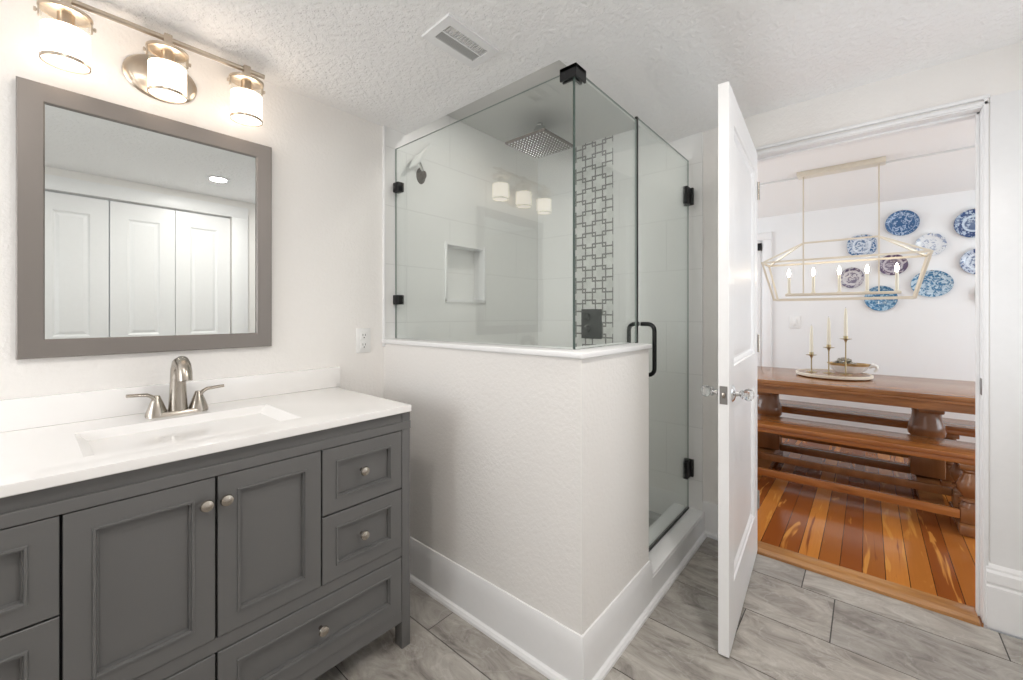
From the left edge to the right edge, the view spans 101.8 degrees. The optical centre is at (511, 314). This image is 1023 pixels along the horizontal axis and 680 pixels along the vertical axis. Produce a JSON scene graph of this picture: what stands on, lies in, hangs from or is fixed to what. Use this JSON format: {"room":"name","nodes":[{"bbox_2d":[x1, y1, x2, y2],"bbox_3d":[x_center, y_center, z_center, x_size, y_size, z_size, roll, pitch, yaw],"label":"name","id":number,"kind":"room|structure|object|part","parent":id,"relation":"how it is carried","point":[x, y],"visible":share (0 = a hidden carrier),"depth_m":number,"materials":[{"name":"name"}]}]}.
{"room":"bathroom","nodes":[
{"label":"bathroom","id":0,"kind":"room"},
{"bbox_2d":[0,0,537,399],"bbox_3d":[-1.121,-0.005,1.608,0.108,2.550,4.181,0,0,41],"label":"wall","id":1,"kind":"structure","parent":0,"point":[327,160],"depth_m":1.90,"materials":[{"name":"white paint"}]},
{"bbox_2d":[16,76,271,359],"bbox_3d":[-1.194,-0.274,1.435,0.023,0.804,0.666,0,0,41],"label":"wall mirror","id":2,"kind":"object","parent":1,"relation":"attached to","point":[137,231],"visible":1,"depth_m":1.37,"materials":[{"name":"grey wood"}]},
{"bbox_2d":[45,104,255,338],"bbox_3d":[-1.197,-0.274,1.438,0.010,0.702,0.564,0,0,41],"label":"mirror glass","id":3,"kind":"object","parent":2,"relation":"attached to","point":[150,229],"depth_m":1.39,"materials":[{"name":"silver mirror"}]},
{"bbox_2d":[33,0,264,126],"bbox_3d":[-1.150,-0.821,1.384,0.156,0.201,0.583,0,0,41],"label":"vanity light","id":4,"kind":"object","parent":1,"relation":"attached to","point":[64,46],"visible":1,"depth_m":1.34,"materials":[{"name":"white glass"}]},
{"bbox_3d":[-1.282,-0.770,1.196,0.100,0.091,0.100,0,0,41],"label":"lamp shade","id":5,"kind":"part","parent":4,"relation":"part of","materials":[{"name":"white glass"}]},
{"bbox_3d":[-1.202,-0.810,1.429,0.018,0.148,0.200,0,0,41],"label":"plate","id":6,"kind":"part","parent":4,"relation":"part of","materials":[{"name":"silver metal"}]},
{"bbox_3d":[-1.133,-0.770,1.370,0.100,0.091,0.100,0,0,41],"label":"lamp shade","id":7,"kind":"part","parent":4,"relation":"part of","materials":[{"name":"white glass"}]},
{"bbox_3d":[-0.984,-0.770,1.544,0.100,0.091,0.100,0,0,41],"label":"lamp shade","id":8,"kind":"part","parent":4,"relation":"part of","materials":[{"name":"white glass"}]},
{"bbox_2d":[0,367,339,432],"bbox_3d":[-1.191,0.284,1.440,0.020,0.089,1.235,0,0,41],"label":"backsplash","id":9,"kind":"structure","parent":1,"relation":"attached to","point":[48,410],"depth_m":1.36,"materials":[{"name":"white stone"}]},
{"bbox_2d":[356,328,370,352],"bbox_3d":[-0.713,0.125,2.006,0.010,0.118,0.074,0,0,41],"label":"wall outlet","id":10,"kind":"object","parent":1,"relation":"attached to","point":[363,335],"visible":1,"depth_m":2.00,"materials":[{"name":"white plastic"}]},
{"bbox_2d":[360,342,366,348],"bbox_3d":[-0.712,0.148,2.004,0.004,0.034,0.036,0,0,41],"label":"receptacle","id":11,"kind":"object","parent":10,"relation":"attached to","point":[363,345],"depth_m":2.00,"materials":[{"name":"white plastic"}]},
{"bbox_2d":[360,332,366,338],"bbox_3d":[-0.712,0.102,2.004,0.004,0.034,0.036,0,0,41],"label":"receptacle","id":12,"kind":"object","parent":10,"relation":"attached to","point":[363,335],"depth_m":2.00,"materials":[{"name":"white plastic"}]},
{"bbox_2d":[382,126,385,345],"bbox_3d":[-0.644,-0.395,2.091,0.024,1.110,0.010,0,0,41],"label":"trim","id":13,"kind":"structure","parent":1,"relation":"attached to","point":[383,127],"depth_m":2.08,"materials":[{"name":"white paint"}]},
{"bbox_2d":[409,143,430,183],"bbox_3d":[-0.492,-0.815,2.206,0.069,0.214,0.134,0,0,41],"label":"shower","id":14,"kind":"object","parent":1,"relation":"attached to","point":[421,174],"visible":1,"depth_m":2.21,"materials":[{"name":"metal"}]},
{"bbox_2d":[445,241,485,303],"bbox_3d":[-0.304,-0.244,2.539,0.096,0.351,0.330,0,0,41],"label":"shower niche","id":15,"kind":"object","parent":1,"relation":"attached to","point":[479,254],"depth_m":2.63,"materials":[{"name":"white tile"}]},
{"bbox_2d":[384,343,648,634],"bbox_3d":[-0.036,0.681,1.928,1.159,1.078,0.541,0,0,41],"label":"wall","id":16,"kind":"structure","parent":0,"point":[529,474],"depth_m":1.55,"materials":[{"name":"white paint"}]},
{"bbox_2d":[410,536,583,679],"bbox_3d":[-0.207,1.129,1.696,1.181,0.181,0.032,0,0,41],"label":"baseboard","id":17,"kind":"structure","parent":16,"relation":"attached to","point":[545,644],"depth_m":1.55,"materials":[{"name":"white paint"}]},
{"bbox_2d":[382,338,651,358],"bbox_3d":[-0.029,0.134,1.918,1.162,0.021,0.562,0,0,41],"label":"trim","id":18,"kind":"structure","parent":16,"relation":"on","point":[587,352],"depth_m":1.60,"materials":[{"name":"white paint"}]},
{"bbox_2d":[393,75,561,348],"bbox_3d":[-0.190,-0.364,1.790,1.067,0.971,0.036,0,0,41],"label":"glass panel","id":19,"kind":"object","parent":18,"relation":"on","point":[398,187],"visible":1,"depth_m":2.11,"materials":[{"name":"clear glass"}]},
{"bbox_2d":[560,63,585,84],"bbox_3d":[0.217,-0.842,1.469,0.067,0.043,0.067,0,0,41],"label":"clip","id":20,"kind":"object","parent":19,"relation":"attached to","point":[575,70],"visible":1,"depth_m":1.45,"materials":[{"name":"black metal"}]},
{"bbox_2d":[573,77,636,349],"bbox_3d":[0.380,-0.364,1.625,0.008,0.971,0.499,0,0,41],"label":"glass panel","id":21,"kind":"object","parent":18,"relation":"on","point":[587,79],"visible":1,"depth_m":1.52,"materials":[{"name":"clear glass"}]},
{"bbox_2d":[582,514,706,679],"bbox_3d":[0.650,1.129,1.813,0.032,0.181,1.324,0,0,41],"label":"baseboard","id":22,"kind":"structure","parent":16,"relation":"attached to","point":[610,634],"depth_m":1.58,"materials":[{"name":"white paint"}]},
{"bbox_2d":[59,0,1022,144],"bbox_3d":[0.240,-1.082,0.427,3.552,0.276,4.161,0,0,41],"label":"ceiling","id":23,"kind":"structure","parent":0,"point":[664,62],"depth_m":1.54,"materials":[{"name":"white paint"}]},
{"bbox_2d":[422,13,499,68],"bbox_3d":[-0.180,-0.992,1.516,0.146,0.025,0.250,0,0,41],"label":"ceiling vent","id":24,"kind":"object","parent":23,"relation":"in","point":[436,35],"visible":1,"depth_m":1.50,"materials":[{"name":"white paint"}]},
{"bbox_2d":[447,60,639,146],"bbox_3d":[0.160,-1.175,2.319,0.967,0.050,1.233,0,0,41],"label":"ceiling","id":25,"kind":"structure","parent":0,"point":[550,103],"depth_m":2.37,"materials":[{"name":"grey paint"}]},
{"bbox_2d":[505,122,572,158],"bbox_3d":[0.172,-1.080,2.498,0.290,0.140,0.310,0,0,41],"label":"shower head","id":26,"kind":"object","parent":25,"relation":"attached to","point":[541,142],"visible":1,"depth_m":2.47},
{"bbox_2d":[314,438,1022,679],"bbox_3d":[1.123,1.228,1.309,5.200,0.085,6.650,0,0,41],"label":"floor","id":27,"kind":"structure","parent":0,"point":[795,623],"depth_m":1.66,"materials":[{"name":"grey tile"}]},
{"bbox_2d":[0,412,410,679],"bbox_3d":[-0.968,0.788,1.253,0.595,0.864,1.208,0,0,41],"label":"vanity cabinet","id":28,"kind":"object","parent":27,"relation":"on","point":[285,558],"visible":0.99,"depth_m":1.09,"materials":[{"name":"grey paint"}]},
{"bbox_3d":[-1.048,0.738,0.767,0.026,0.208,0.288,0,0,41],"label":"drawer","id":29,"kind":"part","parent":28,"relation":"part of","materials":[{"name":"grey paint"}]},
{"bbox_3d":[-1.048,0.526,0.767,0.026,0.206,0.288,0,0,41],"label":"drawer","id":30,"kind":"part","parent":28,"relation":"part of","materials":[{"name":"grey paint"}]},
{"bbox_3d":[-0.863,0.632,0.982,0.026,0.420,0.269,0,0,41],"label":"door","id":31,"kind":"part","parent":28,"relation":"part of","materials":[{"name":"grey paint"}]},
{"bbox_3d":[-0.959,0.980,0.871,0.026,0.194,0.562,0,0,41],"label":"drawer","id":32,"kind":"part","parent":28,"relation":"part of","materials":[{"name":"grey paint"}]},
{"bbox_2d":[0,367,410,497],"bbox_3d":[-0.977,0.332,1.256,0.586,0.184,1.235,0,0,41],"label":"countertop","id":33,"kind":"structure","parent":28,"relation":"on","point":[48,441],"depth_m":1.24,"materials":[{"name":"white stone"}]},
{"bbox_2d":[126,356,223,418],"bbox_3d":[-1.077,0.232,1.354,0.144,0.194,0.257,0,0,41],"label":"faucet","id":34,"kind":"object","parent":33,"relation":"on","point":[181,372],"visible":1,"depth_m":1.36,"materials":[{"name":"silver metal"}]},
{"bbox_3d":[-1.161,0.279,1.318,0.023,0.063,0.092,0,0,41],"label":"lever","id":35,"kind":"part","parent":34,"relation":"part of","materials":[{"name":"silver metal"}]},
{"bbox_3d":[-1.145,0.293,1.341,0.058,0.064,0.058,0,0,41],"label":"handle","id":36,"kind":"part","parent":34,"relation":"part of","materials":[{"name":"silver metal"}]},
{"bbox_3d":[-1.109,0.322,1.382,0.058,0.014,0.166,0,0,41],"label":"plate","id":37,"kind":"part","parent":34,"relation":"part of","materials":[{"name":"silver metal"}]},
{"bbox_3d":[-1.075,0.227,1.353,0.142,0.184,0.052,0,0,41],"label":"spout","id":38,"kind":"part","parent":34,"relation":"part of","materials":[{"name":"silver metal"}]},
{"bbox_3d":[-1.073,0.293,1.424,0.058,0.064,0.058,0,0,41],"label":"handle","id":39,"kind":"part","parent":34,"relation":"part of","materials":[{"name":"silver metal"}]},
{"bbox_3d":[-1.054,0.279,1.444,0.023,0.063,0.092,0,0,41],"label":"lever","id":40,"kind":"part","parent":34,"relation":"part of","materials":[{"name":"silver metal"}]},
{"bbox_3d":[-0.771,0.482,1.050,0.033,0.031,0.031,0,0,41],"label":"knob","id":41,"kind":"part","parent":28,"relation":"part of","materials":[{"name":"silver metal"}]},
{"bbox_3d":[-0.744,0.482,1.083,0.033,0.031,0.031,0,0,41],"label":"knob","id":42,"kind":"part","parent":28,"relation":"part of","materials":[{"name":"silver metal"}]},
{"bbox_3d":[-0.684,0.632,1.191,0.026,0.420,0.269,0,0,41],"label":"door","id":43,"kind":"part","parent":28,"relation":"part of","materials":[{"name":"grey paint"}]},
{"bbox_3d":[-0.589,0.980,1.302,0.026,0.194,0.562,0,0,41],"label":"drawer","id":44,"kind":"part","parent":28,"relation":"part of","materials":[{"name":"grey paint"}]},
{"bbox_3d":[-0.579,0.968,1.275,0.033,0.031,0.031,0,0,41],"label":"knob","id":45,"kind":"part","parent":28,"relation":"part of","materials":[{"name":"silver metal"}]},
{"bbox_3d":[-0.500,0.526,1.406,0.026,0.206,0.288,0,0,41],"label":"drawer","id":46,"kind":"part","parent":28,"relation":"part of","materials":[{"name":"grey paint"}]},
{"bbox_3d":[-0.500,0.738,1.406,0.026,0.208,0.288,0,0,41],"label":"drawer","id":47,"kind":"part","parent":28,"relation":"part of","materials":[{"name":"grey paint"}]},
{"bbox_3d":[-0.490,0.730,1.379,0.033,0.031,0.031,0,0,41],"label":"knob","id":48,"kind":"part","parent":28,"relation":"part of","materials":[{"name":"silver metal"}]},
{"bbox_3d":[-0.490,0.518,1.379,0.033,0.031,0.031,0,0,41],"label":"knob","id":49,"kind":"part","parent":28,"relation":"part of","materials":[{"name":"silver metal"}]},
{"bbox_3d":[-0.404,0.788,1.542,0.045,0.864,0.036,0,0,41],"label":"leg","id":50,"kind":"part","parent":28,"relation":"part of","materials":[{"name":"grey paint"}]},
{"bbox_2d":[649,503,703,576],"bbox_3d":[0.773,1.157,2.086,0.167,0.127,0.749,0,0,41],"label":"shower curb","id":51,"kind":"object","parent":27,"relation":"on","point":[659,554],"visible":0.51,"depth_m":2.09,"materials":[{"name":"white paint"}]},
{"bbox_2d":[757,366,974,515],"bbox_3d":[2.469,0.846,3.109,2.200,0.736,0.895,0,0,41],"label":"dining table","id":52,"kind":"object","parent":27,"relation":"on","point":[928,399],"visible":0.63,"depth_m":2.82,"materials":[{"name":"brown wood"}]},
{"bbox_2d":[796,369,873,380],"bbox_3d":[2.471,0.462,3.196,0.474,0.032,0.474,0,0,41],"label":"serving tray","id":53,"kind":"object","parent":52,"relation":"on","point":[819,375],"visible":0.86,"depth_m":3.08,"materials":[{"name":"white wood"}]},
{"bbox_2d":[806,352,816,372],"bbox_3d":[2.361,0.374,3.271,0.074,0.157,0.074,0,0,41],"label":"candlestick","id":54,"kind":"object","parent":53,"relation":"on","point":[811,354],"visible":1,"depth_m":3.26,"materials":[{"name":"gold metal"}]},
{"bbox_2d":[809,325,812,351],"bbox_3d":[2.361,0.194,3.271,0.025,0.234,0.026,0,0,41],"label":"taper candle","id":55,"kind":"object","parent":54,"relation":"on","point":[811,326],"visible":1,"depth_m":3.26,"materials":[{"name":"beige wax"}]},
{"bbox_2d":[823,344,834,373],"bbox_3d":[2.449,0.342,3.209,0.074,0.220,0.074,0,0,41],"label":"candlestick","id":56,"kind":"object","parent":53,"relation":"on","point":[828,347],"visible":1,"depth_m":3.20,"materials":[{"name":"gold metal"}]},
{"bbox_2d":[827,316,830,344],"bbox_3d":[2.449,0.131,3.209,0.025,0.234,0.026,0,0,41],"label":"taper candle","id":57,"kind":"object","parent":56,"relation":"on","point":[828,319],"visible":1,"depth_m":3.20,"materials":[{"name":"beige wax"}]},
{"bbox_3d":[2.449,0.351,3.209,0.027,0.186,0.028,0,0,41],"label":"stem","id":58,"kind":"part","parent":56,"relation":"part of","materials":[{"name":"gold metal"}]},
{"bbox_2d":[840,336,851,374],"bbox_3d":[2.530,0.307,3.146,0.074,0.290,0.074,0,0,41],"label":"candlestick","id":59,"kind":"object","parent":53,"relation":"on","point":[845,338],"visible":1,"depth_m":3.14,"materials":[{"name":"gold metal"}]},
{"bbox_3d":[2.530,0.316,3.146,0.027,0.256,0.028,0,0,41],"label":"stem","id":60,"kind":"part","parent":59,"relation":"part of","materials":[{"name":"gold metal"}]},
{"bbox_2d":[844,307,847,335],"bbox_3d":[2.530,0.061,3.146,0.025,0.234,0.026,0,0,41],"label":"taper candle","id":61,"kind":"object","parent":59,"relation":"on","point":[845,309],"visible":1,"depth_m":3.14,"materials":[{"name":"beige wax"}]},
{"bbox_2d":[827,362,878,373],"bbox_3d":[2.641,0.411,3.222,0.310,0.083,0.142,0,0,41],"label":"oval dish","id":62,"kind":"object","parent":53,"relation":"on","point":[858,368],"visible":0.88,"depth_m":3.18,"materials":[{"name":"white ceramic"}]},
{"bbox_2d":[832,357,856,363],"bbox_3d":[2.604,0.372,3.255,0.155,0.077,0.093,0,0,41],"label":"beads","id":63,"kind":"object","parent":62,"relation":"in","point":[839,360],"visible":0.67,"depth_m":3.24},
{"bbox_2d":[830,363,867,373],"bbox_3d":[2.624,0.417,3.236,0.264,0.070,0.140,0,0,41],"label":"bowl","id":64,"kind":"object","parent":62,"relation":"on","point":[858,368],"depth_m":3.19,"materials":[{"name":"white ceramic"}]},
{"bbox_3d":[2.734,0.404,3.143,0.065,0.070,0.031,0,0,41],"label":"handle","id":65,"kind":"part","parent":62,"relation":"part of","materials":[{"name":"white ceramic"}]},
{"bbox_2d":[757,414,974,537],"bbox_3d":[2.156,0.992,2.806,1.620,0.444,0.403,0,0,41],"label":"bench","id":66,"kind":"object","parent":27,"relation":"on","point":[961,507],"visible":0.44,"depth_m":2.58,"materials":[{"name":"orange wood"}]},
{"bbox_3d":[2.263,1.084,2.907,1.125,0.048,0.030,0,0,41],"label":"rail","id":67,"kind":"part","parent":66,"relation":"part of","materials":[{"name":"brown wood"}]},
{"bbox_3d":[2.069,1.108,2.681,1.125,0.048,0.030,0,0,41],"label":"rail","id":68,"kind":"part","parent":66,"relation":"part of","materials":[{"name":"orange wood"}]},
{"bbox_3d":[2.156,0.799,2.806,1.620,0.058,0.343,0,0,41],"label":"seat","id":69,"kind":"part","parent":66,"relation":"part of","materials":[{"name":"orange wood"}]},
{"bbox_3d":[2.707,0.990,2.496,0.110,0.328,0.110,0,0,41],"label":"leg","id":70,"kind":"part","parent":66,"relation":"part of","materials":[{"name":"brown wood"}]},
{"bbox_3d":[2.547,0.990,2.308,0.110,0.328,0.110,0,0,41],"label":"leg","id":71,"kind":"part","parent":66,"relation":"part of","materials":[{"name":"brown wood"}]},
{"bbox_2d":[757,397,974,488],"bbox_3d":[2.655,0.992,3.387,1.620,0.444,0.380,0,0,41],"label":"bench","id":72,"kind":"object","parent":27,"relation":"on","point":[954,428],"visible":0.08,"depth_m":3.23,"materials":[{"name":"orange wood"}]},
{"bbox_3d":[2.755,1.084,3.480,1.125,0.048,0.030,0,0,41],"label":"rail","id":73,"kind":"part","parent":72,"relation":"part of","materials":[{"name":"brown wood"}]},
{"bbox_3d":[2.576,1.108,3.271,1.125,0.048,0.030,0,0,41],"label":"rail","id":74,"kind":"part","parent":72,"relation":"part of","materials":[{"name":"orange wood"}]},
{"bbox_3d":[2.655,0.799,3.387,1.620,0.058,0.320,0,0,41],"label":"seat","id":75,"kind":"part","parent":72,"relation":"part of","materials":[{"name":"orange wood"}]},
{"bbox_3d":[3.053,0.990,2.899,0.110,0.328,0.110,0,0,41],"label":"leg","id":76,"kind":"part","parent":72,"relation":"part of","materials":[{"name":"brown wood"}]},
{"bbox_2d":[538,42,1022,639],"bbox_3d":[1.534,0.025,1.997,3.632,2.510,0.131,0,0,41],"label":"wall","id":77,"kind":"structure","parent":0,"point":[662,172],"depth_m":2.40,"materials":[{"name":"white paint"}]},
{"bbox_2d":[575,135,612,346],"bbox_3d":[0.544,-0.115,2.762,0.289,2.070,0.012,0,0,41],"label":"mosaic strip","id":78,"kind":"object","parent":77,"relation":"attached to","point":[594,159],"visible":0.5,"depth_m":2.75,"materials":[{"name":"white tile"}]},
{"bbox_2d":[581,309,601,338],"bbox_3d":[0.521,0.062,2.749,0.152,0.196,0.039,0,0,41],"label":"shower valve","id":79,"kind":"object","parent":78,"relation":"attached to","point":[591,319],"visible":1,"depth_m":2.75,"materials":[{"name":"metal"}]},
{"bbox_3d":[0.500,0.099,2.761,0.048,0.051,0.029,0,0,41],"label":"lever","id":80,"kind":"part","parent":79,"relation":"part of","materials":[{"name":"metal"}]},
{"bbox_3d":[0.500,0.018,2.761,0.048,0.051,0.029,0,0,41],"label":"lever","id":81,"kind":"part","parent":79,"relation":"part of","materials":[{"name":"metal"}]},
{"bbox_2d":[627,116,693,551],"bbox_3d":[0.782,0.114,2.084,0.136,1.957,0.716,0,0,41],"label":"shower glass door","id":82,"kind":"structure","parent":77,"relation":"attached to","point":[688,193],"depth_m":2.30,"materials":[{"name":"clear glass"}]},
{"bbox_3d":[0.577,0.153,1.844,0.136,0.241,0.018,0,0,41],"label":"pull handle","id":83,"kind":"part","parent":82,"relation":"part of","materials":[{"name":"black metal"}]},
{"bbox_3d":[0.773,0.109,2.083,0.008,1.948,0.681,0,0,41],"label":"pane","id":84,"kind":"part","parent":82,"relation":"part of","materials":[{"name":"clear glass"}]},
{"bbox_3d":[1.004,0.865,2.353,0.052,0.096,0.019,0,0,41],"label":"hinge plate","id":85,"kind":"part","parent":82,"relation":"part of","materials":[{"name":"black metal"}]},
{"bbox_3d":[1.004,-0.665,2.353,0.052,0.096,0.019,0,0,41],"label":"hinge plate","id":86,"kind":"part","parent":82,"relation":"part of","materials":[{"name":"black metal"}]},
{"bbox_2d":[702,500,717,539],"bbox_3d":[1.149,1.129,2.237,0.230,0.181,0.030,0,0,41],"label":"baseboard","id":87,"kind":"structure","parent":77,"relation":"attached to","point":[710,509],"depth_m":2.28,"materials":[{"name":"white paint"}]},
{"bbox_2d":[701,81,759,657],"bbox_3d":[1.000,0.195,1.809,0.175,2.035,0.841,0,0,37],"label":"door","id":88,"kind":"structure","parent":77,"relation":"in","point":[738,186],"depth_m":1.62,"materials":[{"name":"white paint"}]},
{"bbox_3d":[0.761,0.287,1.548,0.038,0.062,0.062,0,0,37],"label":"knob","id":89,"kind":"part","parent":88,"relation":"part of","materials":[{"name":"silver metal"}]},
{"bbox_3d":[0.753,0.287,1.476,0.025,0.064,0.002,0,0,37],"label":"latch plate","id":90,"kind":"part","parent":88,"relation":"part of","materials":[{"name":"metal"}]},
{"bbox_3d":[0.820,0.287,1.504,0.038,0.062,0.062,0,0,37],"label":"knob","id":91,"kind":"part","parent":88,"relation":"part of","materials":[{"name":"silver metal"}]},
{"bbox_2d":[757,540,980,626],"bbox_3d":[1.567,1.228,1.930,0.805,0.044,0.120,0,0,41],"label":"threshold","id":92,"kind":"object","parent":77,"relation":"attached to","point":[966,613],"depth_m":1.86,"materials":[{"name":"brown wood"}]},
{"bbox_2d":[757,106,982,622],"bbox_3d":[1.596,0.194,1.952,0.829,2.052,0.123,0,0,41],"label":"trim","id":93,"kind":"structure","parent":77,"relation":"attached to","point":[977,112],"depth_m":1.68,"materials":[{"name":"white paint"}]},
{"bbox_2d":[755,89,1022,624],"bbox_3d":[1.680,0.178,1.793,1.191,2.084,0.015,0,0,41],"label":"door frame","id":94,"kind":"structure","parent":77,"relation":"attached to","point":[1006,109],"depth_m":1.61,"materials":[{"name":"white paint"}]},
{"bbox_2d":[980,378,981,394],"bbox_3d":[1.874,0.287,1.659,0.003,0.065,0.032,0,0,41],"label":"strike plate","id":95,"kind":"object","parent":77,"relation":"attached to","point":[980,378],"visible":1,"depth_m":1.65,"materials":[{"name":"metal"}]},
{"bbox_2d":[986,561,1022,637],"bbox_3d":[1.987,1.095,1.525,0.326,0.250,0.020,0,0,41],"label":"baseboard","id":96,"kind":"structure","parent":77,"relation":"attached to","point":[1004,585],"depth_m":1.59,"materials":[{"name":"white paint"}]},
{"bbox_2d":[757,190,974,442],"bbox_3d":[3.255,0.045,3.795,5.200,2.450,0.100,0,0,41],"label":"wall","id":97,"kind":"structure","parent":0,"point":[922,336],"depth_m":3.73,"materials":[{"name":"paint"}]},
{"bbox_2d":[757,242,761,396],"bbox_3d":[2.271,0.228,4.561,0.828,1.965,0.042,0,0,41],"label":"door","id":98,"kind":"structure","parent":97,"relation":"in","point":[759,244],"depth_m":4.30,"materials":[{"name":"white paint"}]},
{"bbox_2d":[757,232,771,366],"bbox_3d":[2.271,0.190,4.564,1.005,2.060,0.034,0,0,41],"label":"trim","id":99,"kind":"structure","parent":97,"relation":"attached to","point":[766,237],"depth_m":4.25,"materials":[{"name":"white paint"}]},
{"bbox_2d":[790,316,799,327],"bbox_3d":[2.802,0.075,4.110,0.088,0.120,0.012,0,0,41],"label":"light switch","id":100,"kind":"object","parent":97,"relation":"attached to","point":[794,320],"visible":1,"depth_m":4.11,"materials":[{"name":"white plastic"}]},
{"bbox_2d":[841,267,863,287],"bbox_3d":[3.126,-0.339,3.818,0.176,0.194,0.030,0,0,41],"label":"wall plate","id":101,"kind":"object","parent":97,"relation":"attached to","point":[852,277],"visible":0.93,"depth_m":3.82,"materials":[{"name":"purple ceramic"}]},
{"bbox_2d":[847,235,876,254],"bbox_3d":[3.179,-0.627,3.772,0.210,0.200,0.030,0,0,41],"label":"wall plate","id":102,"kind":"object","parent":97,"relation":"attached to","point":[865,246],"visible":0.84,"depth_m":3.77,"materials":[{"name":"ceramic"}]},
{"bbox_2d":[864,286,897,310],"bbox_3d":[3.277,-0.145,3.688,0.224,0.228,0.030,0,0,41],"label":"wall plate","id":103,"kind":"object","parent":97,"relation":"attached to","point":[883,304],"visible":0.7,"depth_m":3.69,"materials":[{"name":"teal ceramic"}]},
{"bbox_2d":[880,255,907,274],"bbox_3d":[3.337,-0.437,3.637,0.196,0.188,0.030,0,0,41],"label":"wall plate","id":104,"kind":"object","parent":97,"relation":"attached to","point":[887,267],"visible":0.68,"depth_m":3.64,"materials":[{"name":"ceramic"}]},
{"bbox_2d":[885,210,919,235],"bbox_3d":[3.382,-0.794,3.598,0.220,0.224,0.030,0,0,41],"label":"wall plate","id":105,"kind":"object","parent":97,"relation":"attached to","point":[902,222],"visible":1,"depth_m":3.60,"materials":[{"name":"blue ceramic"}]},
{"bbox_2d":[915,233,946,255],"bbox_3d":[3.514,-0.585,3.485,0.196,0.196,0.030,0,0,41],"label":"wall plate","id":106,"kind":"object","parent":97,"relation":"attached to","point":[936,242],"visible":0.84,"depth_m":3.48,"materials":[{"name":"ceramic"}]},
{"bbox_2d":[911,270,953,296],"bbox_3d":[3.519,-0.260,3.481,0.256,0.228,0.030,0,0,41],"label":"wall plate","id":107,"kind":"object","parent":97,"relation":"attached to","point":[935,283],"visible":0.85,"depth_m":3.47,"materials":[{"name":"ceramic"}]},
{"bbox_2d":[954,208,974,237],"bbox_3d":[3.701,-0.732,3.324,0.230,0.234,0.030,0,0,41],"label":"wall plate","id":108,"kind":"object","parent":97,"relation":"attached to","point":[964,224],"visible":0.58,"depth_m":3.35,"materials":[{"name":"ceramic"}]},
{"bbox_2d":[960,249,974,273],"bbox_3d":[3.719,-0.425,3.309,0.208,0.212,0.030,0,0,41],"label":"wall plate","id":109,"kind":"object","parent":97,"relation":"attached to","point":[967,261],"visible":0.4,"depth_m":3.35,"materials":[{"name":"ceramic"}]},
{"bbox_2d":[757,118,974,217],"bbox_3d":[2.461,-1.087,2.869,5.200,0.185,2.440,0,0,41],"label":"ceiling","id":110,"kind":"structure","parent":0,"point":[937,160],"depth_m":3.16,"materials":[{"name":"paint"}]},
{"bbox_2d":[761,156,933,300],"bbox_3d":[2.461,-0.611,3.119,0.970,1.001,0.314,0,0,41],"label":"lantern chandelier","id":111,"kind":"object","parent":110,"relation":"hanging from","point":[879,161],"visible":1,"depth_m":3.05,"materials":[{"name":"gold metal"}]},
{"bbox_3d":[2.292,-0.616,3.264,0.009,0.928,0.009,0,0,41],"label":"rod","id":112,"kind":"part","parent":111,"relation":"part of","materials":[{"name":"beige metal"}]},
{"bbox_3d":[2.461,-0.117,3.119,0.824,0.014,0.214,0,0,41],"label":"frame","id":113,"kind":"part","parent":111,"relation":"part of","materials":[{"name":"beige metal"}]},
{"bbox_3d":[2.461,-0.412,3.119,0.970,0.014,0.314,0,0,41],"label":"shoulder frame","id":114,"kind":"part","parent":111,"relation":"part of","materials":[{"name":"beige metal"}]},
{"bbox_3d":[2.630,-0.616,2.974,0.009,0.928,0.009,0,0,41],"label":"rod","id":115,"kind":"part","parent":111,"relation":"part of","materials":[{"name":"beige metal"}]}
]}

